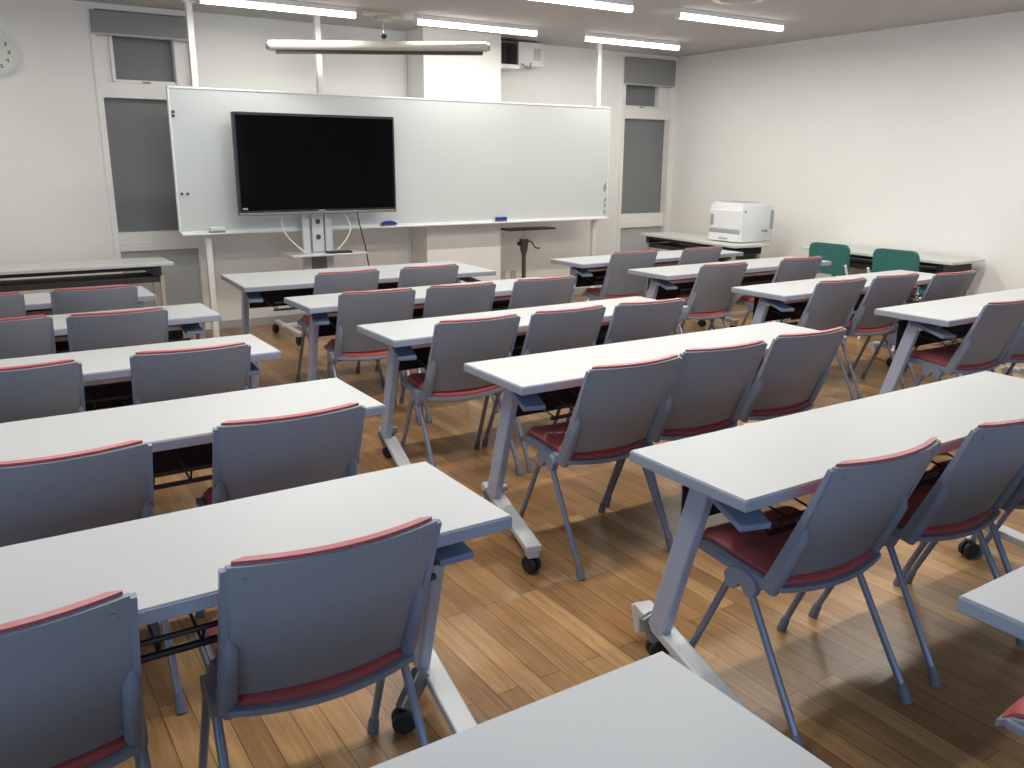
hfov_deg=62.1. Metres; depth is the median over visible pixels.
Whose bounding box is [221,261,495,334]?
table
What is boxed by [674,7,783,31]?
ceiling lamp
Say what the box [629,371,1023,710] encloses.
table
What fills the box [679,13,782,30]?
diffuser
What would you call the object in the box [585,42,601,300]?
support pole
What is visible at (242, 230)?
tray
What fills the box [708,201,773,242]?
printer
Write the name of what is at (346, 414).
cushion
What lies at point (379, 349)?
seat cushion
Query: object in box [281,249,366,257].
shelf
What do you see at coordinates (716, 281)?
cushion
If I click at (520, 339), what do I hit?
wire shelf
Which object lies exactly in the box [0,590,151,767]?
chair
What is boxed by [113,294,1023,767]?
floor
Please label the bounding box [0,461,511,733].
table
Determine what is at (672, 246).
shelf
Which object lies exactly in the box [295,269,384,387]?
chair
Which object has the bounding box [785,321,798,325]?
seat cushion
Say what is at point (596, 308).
cushion
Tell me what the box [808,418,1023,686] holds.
chair
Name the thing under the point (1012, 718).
chair
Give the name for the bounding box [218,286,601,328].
baseboard
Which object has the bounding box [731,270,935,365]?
table
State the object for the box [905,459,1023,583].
chair
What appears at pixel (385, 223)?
eraser
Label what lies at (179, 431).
table
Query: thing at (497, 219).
eraser
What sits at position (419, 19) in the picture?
ceiling lamp
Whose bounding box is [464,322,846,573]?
table
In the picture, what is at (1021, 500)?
seat cushion
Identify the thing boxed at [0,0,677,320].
wall
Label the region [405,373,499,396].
seat cushion
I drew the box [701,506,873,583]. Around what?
seat cushion
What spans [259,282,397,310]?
wire shelf
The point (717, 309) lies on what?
seat cushion
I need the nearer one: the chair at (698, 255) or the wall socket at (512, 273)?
the chair at (698, 255)
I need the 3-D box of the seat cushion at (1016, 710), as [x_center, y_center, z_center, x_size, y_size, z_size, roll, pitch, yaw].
[1.232,0.667,1.663,0.378,0.070,0.380,-9,17,-30]
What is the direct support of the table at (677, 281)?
on the floor
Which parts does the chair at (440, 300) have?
leg, leg, frame, backrest, frame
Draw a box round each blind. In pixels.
[104,36,178,231]
[621,85,663,213]
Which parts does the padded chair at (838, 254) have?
backrest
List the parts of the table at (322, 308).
leg, hinge arm, modesty panel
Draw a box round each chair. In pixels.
[0,292,25,318]
[0,315,55,358]
[0,359,85,422]
[0,440,187,713]
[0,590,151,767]
[50,284,137,314]
[66,307,167,351]
[129,342,250,404]
[195,402,365,618]
[195,516,441,767]
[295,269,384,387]
[324,288,420,424]
[375,264,458,382]
[399,282,498,422]
[401,314,522,475]
[482,305,605,472]
[508,275,575,308]
[512,354,681,579]
[565,298,684,421]
[582,250,657,300]
[606,340,767,545]
[647,246,721,334]
[678,262,747,333]
[689,437,941,748]
[735,256,822,325]
[736,327,846,511]
[785,277,866,400]
[797,242,849,320]
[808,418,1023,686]
[841,272,919,398]
[857,248,925,338]
[860,270,976,383]
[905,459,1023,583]
[907,299,1023,386]
[957,321,1023,374]
[995,696,1023,738]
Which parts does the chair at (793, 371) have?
frame, backrest, frame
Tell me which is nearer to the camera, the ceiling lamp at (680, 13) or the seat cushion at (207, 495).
the seat cushion at (207, 495)
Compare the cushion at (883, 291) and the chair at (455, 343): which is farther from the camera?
the cushion at (883, 291)
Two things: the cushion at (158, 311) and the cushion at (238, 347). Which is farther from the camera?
the cushion at (158, 311)
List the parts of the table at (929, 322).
leg, hinge arm, modesty panel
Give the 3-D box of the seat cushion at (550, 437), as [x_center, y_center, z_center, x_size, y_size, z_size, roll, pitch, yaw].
[0.290,0.208,3.380,0.378,0.070,0.380,-9,17,-31]
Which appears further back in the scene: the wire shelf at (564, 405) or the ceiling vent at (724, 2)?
the ceiling vent at (724, 2)
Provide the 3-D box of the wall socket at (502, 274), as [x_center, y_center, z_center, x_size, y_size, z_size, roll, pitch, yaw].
[-0.101,-1.155,9.193,0.070,0.120,0.010,-9,17,-32]
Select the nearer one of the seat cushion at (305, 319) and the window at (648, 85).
the seat cushion at (305, 319)
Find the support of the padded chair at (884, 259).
on the floor
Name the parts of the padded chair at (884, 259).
backrest, seat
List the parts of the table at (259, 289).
leg, hinge arm, modesty panel, hinge arm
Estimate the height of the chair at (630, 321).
0.809 m
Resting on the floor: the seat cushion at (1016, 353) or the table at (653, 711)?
the table at (653, 711)
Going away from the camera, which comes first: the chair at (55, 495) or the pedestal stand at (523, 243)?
the chair at (55, 495)
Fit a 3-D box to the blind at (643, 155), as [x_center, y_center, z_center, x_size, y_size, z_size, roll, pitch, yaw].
[1.502,-2.800,9.952,0.690,1.575,0.027,-9,17,-32]
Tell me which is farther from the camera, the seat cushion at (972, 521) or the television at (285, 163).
the television at (285, 163)
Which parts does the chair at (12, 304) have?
frame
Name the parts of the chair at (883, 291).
leg, frame, leg, rail, backrest, leg, frame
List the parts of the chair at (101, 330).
frame, frame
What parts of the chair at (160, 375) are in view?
frame, frame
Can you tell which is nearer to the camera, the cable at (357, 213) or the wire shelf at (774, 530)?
the wire shelf at (774, 530)
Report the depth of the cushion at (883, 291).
5.46 m
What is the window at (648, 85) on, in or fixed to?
in the wall at (54, 201)
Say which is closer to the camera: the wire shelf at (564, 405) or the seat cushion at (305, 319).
the wire shelf at (564, 405)
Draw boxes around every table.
[0,257,173,306]
[0,334,281,411]
[0,378,385,489]
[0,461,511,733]
[24,286,156,315]
[47,303,221,353]
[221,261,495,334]
[284,277,574,380]
[357,296,688,466]
[370,651,830,767]
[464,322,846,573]
[551,250,743,327]
[628,256,831,322]
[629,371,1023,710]
[640,232,769,315]
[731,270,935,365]
[801,246,984,343]
[874,288,1023,454]
[956,566,1023,639]
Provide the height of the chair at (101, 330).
0.809 m
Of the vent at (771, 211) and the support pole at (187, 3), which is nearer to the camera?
the support pole at (187, 3)
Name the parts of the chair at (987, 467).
leg, seat rail, leg, leg, frame, backrest, leg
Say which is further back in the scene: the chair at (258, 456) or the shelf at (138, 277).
the shelf at (138, 277)
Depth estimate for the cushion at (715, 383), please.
3.38 m
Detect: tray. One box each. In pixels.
[180,217,608,235]
[708,232,739,241]
[723,201,759,202]
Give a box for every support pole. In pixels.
[180,0,219,337]
[309,14,324,249]
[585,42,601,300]
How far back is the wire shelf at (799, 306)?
5.71 m
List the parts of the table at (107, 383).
modesty panel, leg, hinge arm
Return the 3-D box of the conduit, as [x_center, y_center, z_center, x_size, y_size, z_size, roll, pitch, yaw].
[-1.017,-2.033,8.334,0.018,2.655,0.018,-9,17,-32]
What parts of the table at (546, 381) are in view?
caster arm, leg, knob, hinge arm, modesty panel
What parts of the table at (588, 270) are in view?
leg, hinge arm, modesty panel, hinge arm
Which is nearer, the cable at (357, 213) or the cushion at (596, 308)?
the cushion at (596, 308)
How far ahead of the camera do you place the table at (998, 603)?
1.57 m
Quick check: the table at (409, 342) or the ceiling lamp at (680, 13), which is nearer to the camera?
the table at (409, 342)
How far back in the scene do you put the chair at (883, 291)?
5.51 m
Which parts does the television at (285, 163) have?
trim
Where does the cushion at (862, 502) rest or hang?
on the chair at (856, 507)
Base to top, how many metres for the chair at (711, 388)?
0.809 m
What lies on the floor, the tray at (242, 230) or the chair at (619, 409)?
the chair at (619, 409)
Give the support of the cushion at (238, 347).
on the chair at (160, 375)
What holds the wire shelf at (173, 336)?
attached to the table at (191, 319)
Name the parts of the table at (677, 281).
leg, hinge arm, modesty panel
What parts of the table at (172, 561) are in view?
caster arm, leg, hinge arm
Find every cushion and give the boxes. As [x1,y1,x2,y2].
[0,292,18,294]
[0,315,46,320]
[0,359,74,370]
[0,440,142,466]
[51,736,127,767]
[54,284,132,290]
[71,307,162,315]
[135,342,244,353]
[202,487,211,504]
[205,617,403,704]
[221,402,358,424]
[230,516,431,688]
[300,315,309,323]
[318,269,376,273]
[327,339,387,356]
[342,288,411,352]
[403,264,455,267]
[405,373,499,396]
[430,282,492,286]
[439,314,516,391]
[517,275,572,280]
[525,421,646,458]
[535,305,602,312]
[580,354,677,452]
[584,288,641,298]
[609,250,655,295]
[619,298,681,304]
[662,419,731,434]
[679,340,763,428]
[682,303,727,315]
[685,246,720,248]
[699,262,745,312]
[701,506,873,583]
[739,296,755,301]
[751,383,808,414]
[761,327,843,409]
[783,256,820,259]
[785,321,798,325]
[812,437,936,572]
[820,277,864,281]
[846,314,891,331]
[859,272,916,328]
[898,476,993,533]
[910,345,996,369]
[930,459,1023,502]
[936,270,974,274]
[939,418,1023,525]
[957,342,1023,358]
[969,299,1023,364]
[1002,696,1023,717]
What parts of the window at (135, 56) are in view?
valance rail, sash, panel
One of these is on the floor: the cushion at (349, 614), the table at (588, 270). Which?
the table at (588, 270)
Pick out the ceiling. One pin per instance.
(557, 24)
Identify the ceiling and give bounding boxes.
[75,0,1023,56]
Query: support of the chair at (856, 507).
on the floor
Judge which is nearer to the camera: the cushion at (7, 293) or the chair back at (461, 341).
the chair back at (461, 341)
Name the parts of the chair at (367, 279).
leg, seat rail, leg, frame, backrest, frame, leg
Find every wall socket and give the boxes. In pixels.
[500,271,504,279]
[510,271,515,278]
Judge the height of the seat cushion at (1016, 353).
0.070 m
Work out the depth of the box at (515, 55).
8.57 m
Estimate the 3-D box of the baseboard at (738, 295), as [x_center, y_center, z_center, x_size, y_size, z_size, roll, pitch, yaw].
[4.878,-0.059,6.062,0.012,0.070,10.970,-9,17,-32]
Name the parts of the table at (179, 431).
modesty panel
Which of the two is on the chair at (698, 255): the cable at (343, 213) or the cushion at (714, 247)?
the cushion at (714, 247)
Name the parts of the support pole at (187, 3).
plate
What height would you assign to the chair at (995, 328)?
0.809 m
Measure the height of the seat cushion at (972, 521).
0.070 m
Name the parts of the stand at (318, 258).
leg, plate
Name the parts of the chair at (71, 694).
leg, frame, leg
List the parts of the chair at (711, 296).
leg, frame, leg, backrest, leg, frame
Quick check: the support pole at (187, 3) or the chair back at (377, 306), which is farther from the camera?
the support pole at (187, 3)
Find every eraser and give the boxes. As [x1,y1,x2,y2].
[209,227,225,232]
[380,221,396,225]
[495,217,506,221]
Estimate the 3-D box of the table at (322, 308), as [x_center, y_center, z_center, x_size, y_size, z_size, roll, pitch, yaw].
[-0.475,-0.247,5.388,1.853,0.709,0.682,-9,17,-32]
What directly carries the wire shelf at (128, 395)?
attached to the table at (107, 383)
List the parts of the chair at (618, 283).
seat rail, frame, backrest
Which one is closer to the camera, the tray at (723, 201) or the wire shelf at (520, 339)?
the wire shelf at (520, 339)
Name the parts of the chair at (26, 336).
frame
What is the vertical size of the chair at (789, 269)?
0.809 m
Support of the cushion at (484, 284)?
on the chair at (440, 300)
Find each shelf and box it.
[0,272,160,291]
[55,331,190,353]
[84,381,132,411]
[140,561,436,663]
[153,443,211,489]
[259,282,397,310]
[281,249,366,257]
[329,300,509,327]
[413,324,609,369]
[544,356,764,419]
[578,272,605,283]
[649,242,755,259]
[658,274,774,296]
[763,453,953,536]
[768,294,922,319]
[849,258,962,273]
[919,324,971,347]
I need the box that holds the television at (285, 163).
[230,111,396,215]
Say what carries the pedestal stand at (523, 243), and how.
on the floor
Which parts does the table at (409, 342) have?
caster arm, leg, knob, hinge arm, modesty panel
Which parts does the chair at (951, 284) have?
leg, leg, frame, backrest, frame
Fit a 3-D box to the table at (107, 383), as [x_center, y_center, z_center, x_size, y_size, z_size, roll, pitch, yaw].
[-1.858,0.265,3.411,1.853,0.709,0.682,-9,17,-32]
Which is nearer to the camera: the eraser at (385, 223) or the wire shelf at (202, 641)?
the wire shelf at (202, 641)
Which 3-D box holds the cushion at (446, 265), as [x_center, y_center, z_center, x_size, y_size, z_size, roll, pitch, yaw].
[-0.584,-0.626,5.832,0.394,0.391,0.205,-9,17,-31]
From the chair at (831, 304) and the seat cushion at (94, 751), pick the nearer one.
the seat cushion at (94, 751)
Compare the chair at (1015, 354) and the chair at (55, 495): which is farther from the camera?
the chair at (1015, 354)
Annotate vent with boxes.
[706,0,768,4]
[770,210,773,228]
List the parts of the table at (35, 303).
modesty panel, leg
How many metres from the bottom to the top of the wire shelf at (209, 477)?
0.064 m
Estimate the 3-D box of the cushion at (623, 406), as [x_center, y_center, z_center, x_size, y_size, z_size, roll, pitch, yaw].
[0.412,0.089,3.147,0.394,0.391,0.205,-9,17,-31]
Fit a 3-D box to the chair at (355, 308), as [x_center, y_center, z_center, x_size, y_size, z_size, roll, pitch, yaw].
[-0.833,-0.175,4.937,0.476,0.809,0.530,-7,16,-26]
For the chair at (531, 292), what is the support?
on the floor
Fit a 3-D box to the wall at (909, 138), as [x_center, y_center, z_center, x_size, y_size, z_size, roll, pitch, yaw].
[4.927,-1.330,5.816,0.150,2.655,11.470,-9,17,-32]
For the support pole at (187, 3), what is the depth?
6.66 m
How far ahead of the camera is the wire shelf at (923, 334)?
4.94 m
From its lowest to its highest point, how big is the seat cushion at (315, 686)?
0.070 m
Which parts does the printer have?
control panel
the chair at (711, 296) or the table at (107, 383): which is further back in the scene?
the chair at (711, 296)
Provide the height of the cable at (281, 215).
0.381 m
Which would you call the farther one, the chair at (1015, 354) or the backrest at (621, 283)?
the backrest at (621, 283)
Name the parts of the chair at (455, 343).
leg, seat rail, leg, frame, rail, backrest, leg, leg, frame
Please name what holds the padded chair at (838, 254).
on the floor
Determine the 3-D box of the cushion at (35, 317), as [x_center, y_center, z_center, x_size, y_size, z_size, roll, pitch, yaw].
[-2.309,-0.116,3.857,0.394,0.391,0.205,-8,17,-30]
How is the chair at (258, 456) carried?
on the floor
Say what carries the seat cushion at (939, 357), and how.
on the chair at (995, 328)
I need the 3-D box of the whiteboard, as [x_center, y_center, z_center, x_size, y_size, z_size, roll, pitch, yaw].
[-0.809,-2.020,7.782,4.359,1.133,0.084,-9,17,-32]
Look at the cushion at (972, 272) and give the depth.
5.55 m
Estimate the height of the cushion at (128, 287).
0.391 m
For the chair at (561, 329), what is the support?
on the floor
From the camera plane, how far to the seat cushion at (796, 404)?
3.76 m
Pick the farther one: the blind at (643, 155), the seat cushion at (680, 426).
the blind at (643, 155)
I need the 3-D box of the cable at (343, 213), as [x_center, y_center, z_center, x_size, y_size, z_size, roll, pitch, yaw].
[-1.452,-1.339,7.319,0.145,0.383,0.011,-9,17,-32]
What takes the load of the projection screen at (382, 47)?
hanging from the ceiling
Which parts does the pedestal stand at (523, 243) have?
plate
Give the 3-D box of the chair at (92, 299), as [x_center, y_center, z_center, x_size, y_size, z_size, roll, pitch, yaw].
[-2.413,-0.194,4.971,0.476,0.809,0.530,-8,17,-29]
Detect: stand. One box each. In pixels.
[272,214,366,344]
[501,226,555,277]
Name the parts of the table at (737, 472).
caster arm, leg, modesty panel, hinge arm, caster arm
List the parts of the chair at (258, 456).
seat rail, frame, backrest, frame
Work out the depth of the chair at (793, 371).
3.67 m
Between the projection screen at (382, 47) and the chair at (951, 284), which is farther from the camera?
the projection screen at (382, 47)
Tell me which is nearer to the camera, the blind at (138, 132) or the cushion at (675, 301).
the cushion at (675, 301)
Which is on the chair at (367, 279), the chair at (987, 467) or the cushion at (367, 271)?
the cushion at (367, 271)
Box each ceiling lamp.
[197,0,356,18]
[414,14,537,36]
[533,0,633,12]
[581,32,679,50]
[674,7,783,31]
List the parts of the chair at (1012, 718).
seat rail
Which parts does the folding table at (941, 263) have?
leg frame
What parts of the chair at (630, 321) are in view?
leg, frame, backrest, frame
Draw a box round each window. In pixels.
[87,8,218,329]
[616,56,675,251]
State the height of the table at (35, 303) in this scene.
0.709 m
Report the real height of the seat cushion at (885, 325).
0.070 m
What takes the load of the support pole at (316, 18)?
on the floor
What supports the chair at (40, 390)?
on the floor
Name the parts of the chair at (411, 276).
frame, backrest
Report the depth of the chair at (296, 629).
1.69 m
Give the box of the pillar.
[406,27,500,282]
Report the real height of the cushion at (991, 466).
0.391 m
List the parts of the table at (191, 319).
modesty panel, hinge arm, leg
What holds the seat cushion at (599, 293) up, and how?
on the chair at (618, 283)
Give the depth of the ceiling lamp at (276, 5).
6.50 m
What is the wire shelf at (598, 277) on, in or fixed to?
attached to the table at (588, 270)
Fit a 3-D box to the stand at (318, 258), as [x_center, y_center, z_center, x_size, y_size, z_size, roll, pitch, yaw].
[-1.643,-1.208,7.260,0.720,1.599,0.702,-9,17,-32]
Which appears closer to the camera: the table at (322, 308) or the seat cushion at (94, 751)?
the seat cushion at (94, 751)
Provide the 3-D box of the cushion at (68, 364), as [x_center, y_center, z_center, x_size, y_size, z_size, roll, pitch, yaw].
[-1.749,0.110,3.013,0.394,0.391,0.205,-8,17,-29]
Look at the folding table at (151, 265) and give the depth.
6.38 m
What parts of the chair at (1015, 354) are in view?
leg, frame, backrest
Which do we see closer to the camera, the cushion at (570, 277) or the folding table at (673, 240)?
the cushion at (570, 277)
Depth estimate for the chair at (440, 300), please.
4.91 m
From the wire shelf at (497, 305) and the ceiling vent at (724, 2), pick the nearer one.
the wire shelf at (497, 305)
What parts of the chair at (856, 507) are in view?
leg, seat rail, leg, leg, frame, backrest, leg, frame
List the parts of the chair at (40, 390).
frame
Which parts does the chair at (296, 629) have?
leg, seat rail, leg, frame, backrest, leg, leg, frame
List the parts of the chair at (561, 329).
leg, leg, frame, backrest, frame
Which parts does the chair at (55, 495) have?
backrest, frame, leg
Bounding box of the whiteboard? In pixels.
[165,86,610,235]
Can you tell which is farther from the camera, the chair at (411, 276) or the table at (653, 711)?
the chair at (411, 276)
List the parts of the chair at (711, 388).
leg, leg, frame, backrest, frame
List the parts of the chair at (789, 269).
seat rail, leg, frame, backrest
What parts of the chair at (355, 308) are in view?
leg, seat rail, leg, frame, rail, backrest, leg, frame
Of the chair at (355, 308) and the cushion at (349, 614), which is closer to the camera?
the cushion at (349, 614)
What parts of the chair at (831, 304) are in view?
frame, backrest, leg, frame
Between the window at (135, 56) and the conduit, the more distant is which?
the conduit
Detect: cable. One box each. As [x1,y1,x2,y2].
[281,215,304,252]
[337,213,350,249]
[357,213,368,265]
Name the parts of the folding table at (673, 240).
leg frame, leg frame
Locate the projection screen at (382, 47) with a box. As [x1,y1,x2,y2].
[265,10,489,54]
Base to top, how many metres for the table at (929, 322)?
0.709 m
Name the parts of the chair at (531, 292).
frame, frame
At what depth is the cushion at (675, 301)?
4.34 m
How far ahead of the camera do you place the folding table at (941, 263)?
7.25 m
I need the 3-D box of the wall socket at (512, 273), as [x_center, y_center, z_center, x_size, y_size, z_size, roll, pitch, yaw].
[0.013,-1.173,9.264,0.070,0.120,0.010,-9,17,-32]
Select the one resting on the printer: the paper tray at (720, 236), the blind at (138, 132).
the paper tray at (720, 236)
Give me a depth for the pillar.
8.18 m
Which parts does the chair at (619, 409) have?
leg, seat rail, leg, frame, leg, backrest, leg, frame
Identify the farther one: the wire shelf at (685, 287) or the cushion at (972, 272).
the wire shelf at (685, 287)
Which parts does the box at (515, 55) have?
casing, access plate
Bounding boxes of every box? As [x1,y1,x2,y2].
[326,250,351,253]
[501,40,543,70]
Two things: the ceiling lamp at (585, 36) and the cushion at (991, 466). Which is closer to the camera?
the cushion at (991, 466)
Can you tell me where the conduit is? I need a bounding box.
[404,31,410,263]
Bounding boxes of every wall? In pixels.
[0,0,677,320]
[668,10,1023,311]
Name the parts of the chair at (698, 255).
frame, backrest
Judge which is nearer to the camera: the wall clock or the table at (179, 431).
the table at (179, 431)
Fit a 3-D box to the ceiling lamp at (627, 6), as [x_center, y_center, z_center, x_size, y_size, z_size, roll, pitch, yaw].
[0.392,-2.773,6.125,1.210,0.080,0.068,-9,17,-32]
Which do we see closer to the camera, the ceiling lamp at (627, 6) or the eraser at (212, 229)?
the ceiling lamp at (627, 6)
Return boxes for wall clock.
[0,30,17,75]
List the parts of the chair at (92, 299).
frame, frame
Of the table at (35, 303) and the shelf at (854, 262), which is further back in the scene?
the shelf at (854, 262)
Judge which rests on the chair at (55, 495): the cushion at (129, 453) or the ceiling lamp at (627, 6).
the cushion at (129, 453)
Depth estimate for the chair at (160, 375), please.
3.23 m
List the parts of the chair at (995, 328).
leg, seat rail, frame, backrest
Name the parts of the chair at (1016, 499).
leg, leg, leg, frame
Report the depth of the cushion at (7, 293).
4.47 m
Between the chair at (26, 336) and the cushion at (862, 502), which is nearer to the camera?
the cushion at (862, 502)
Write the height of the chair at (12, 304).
0.809 m
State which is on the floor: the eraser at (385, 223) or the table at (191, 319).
the table at (191, 319)
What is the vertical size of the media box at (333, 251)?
0.018 m
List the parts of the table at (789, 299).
leg, hinge arm, modesty panel, caster arm, leg, hinge arm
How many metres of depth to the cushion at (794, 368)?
3.65 m
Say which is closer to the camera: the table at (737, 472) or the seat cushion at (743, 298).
the table at (737, 472)
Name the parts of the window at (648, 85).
panel, sash, valance rail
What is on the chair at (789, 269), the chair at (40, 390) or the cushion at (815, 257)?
the cushion at (815, 257)
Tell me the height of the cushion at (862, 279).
0.391 m
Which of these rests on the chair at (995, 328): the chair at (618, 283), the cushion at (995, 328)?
the cushion at (995, 328)
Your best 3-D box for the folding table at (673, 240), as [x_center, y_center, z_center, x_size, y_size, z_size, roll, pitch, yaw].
[1.976,-1.194,9.013,0.450,0.695,1.600,-7,16,-25]
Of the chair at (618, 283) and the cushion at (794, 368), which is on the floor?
the chair at (618, 283)
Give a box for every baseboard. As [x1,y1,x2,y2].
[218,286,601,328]
[737,293,855,314]
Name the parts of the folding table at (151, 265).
leg frame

